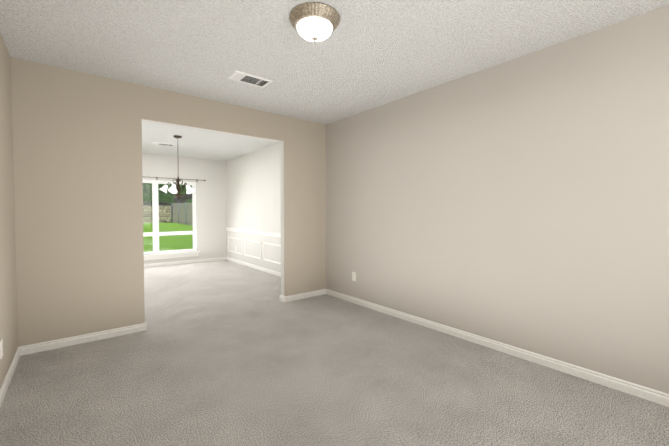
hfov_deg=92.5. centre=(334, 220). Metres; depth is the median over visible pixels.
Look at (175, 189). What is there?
chandelier
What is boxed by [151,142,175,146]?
ceiling vent
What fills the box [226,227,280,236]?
trim
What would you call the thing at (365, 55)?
ceiling
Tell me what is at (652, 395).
baseboard
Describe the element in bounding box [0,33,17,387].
wall
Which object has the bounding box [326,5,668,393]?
wall
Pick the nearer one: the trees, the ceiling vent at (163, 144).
the ceiling vent at (163, 144)
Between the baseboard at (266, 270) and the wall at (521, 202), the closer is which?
the wall at (521, 202)
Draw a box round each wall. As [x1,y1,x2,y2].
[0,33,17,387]
[11,57,325,346]
[142,153,226,263]
[143,205,171,222]
[226,143,280,272]
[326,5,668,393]
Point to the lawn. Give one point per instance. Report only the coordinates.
(148, 243)
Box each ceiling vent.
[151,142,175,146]
[227,70,272,87]
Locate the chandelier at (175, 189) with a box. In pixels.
[160,135,194,198]
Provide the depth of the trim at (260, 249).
6.69 m
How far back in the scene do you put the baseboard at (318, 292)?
4.40 m
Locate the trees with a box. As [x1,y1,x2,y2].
[143,183,191,202]
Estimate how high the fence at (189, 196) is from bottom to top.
1.290 m
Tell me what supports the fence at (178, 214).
on the lawn
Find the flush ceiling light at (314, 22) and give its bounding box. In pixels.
[289,2,339,42]
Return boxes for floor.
[0,260,668,445]
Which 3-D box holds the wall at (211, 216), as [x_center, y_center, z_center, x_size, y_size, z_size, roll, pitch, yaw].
[-3.993,-0.215,6.951,3.290,2.440,0.120,-1,2,-39]
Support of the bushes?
on the lawn
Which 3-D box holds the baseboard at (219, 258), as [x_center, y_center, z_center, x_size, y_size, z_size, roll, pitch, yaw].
[-3.947,0.969,6.933,3.240,0.074,0.014,-1,2,-39]
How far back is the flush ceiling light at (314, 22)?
1.99 m
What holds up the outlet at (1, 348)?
attached to the wall at (8, 315)
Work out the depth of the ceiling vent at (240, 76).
3.01 m
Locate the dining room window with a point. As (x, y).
(155, 233)
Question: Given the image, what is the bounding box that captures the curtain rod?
[142,176,205,181]
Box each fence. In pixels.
[144,192,191,205]
[171,202,191,224]
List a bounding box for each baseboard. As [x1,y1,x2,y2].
[0,346,23,406]
[24,323,146,354]
[144,257,227,267]
[228,257,280,276]
[284,289,323,301]
[324,289,668,406]
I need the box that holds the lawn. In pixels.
[143,223,192,251]
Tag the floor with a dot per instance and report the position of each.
(223, 353)
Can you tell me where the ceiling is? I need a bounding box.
[0,0,668,160]
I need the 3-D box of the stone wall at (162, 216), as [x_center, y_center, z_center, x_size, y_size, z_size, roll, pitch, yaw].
[-17.258,-0.521,28.931,4.620,1.656,0.152,-1,2,-39]
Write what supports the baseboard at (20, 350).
attached to the wall at (8, 315)
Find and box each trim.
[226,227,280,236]
[228,236,280,264]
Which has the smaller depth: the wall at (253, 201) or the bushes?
the wall at (253, 201)
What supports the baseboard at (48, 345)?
attached to the wall at (77, 170)
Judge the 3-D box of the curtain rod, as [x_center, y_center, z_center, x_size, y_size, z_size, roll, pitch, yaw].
[-3.845,-0.912,6.906,2.060,0.075,0.107,-1,2,-39]
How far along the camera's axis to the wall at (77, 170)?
2.97 m
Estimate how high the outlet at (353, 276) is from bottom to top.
0.115 m
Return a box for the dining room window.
[142,179,199,259]
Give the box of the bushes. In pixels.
[143,191,191,203]
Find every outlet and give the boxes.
[0,339,2,359]
[352,272,355,280]

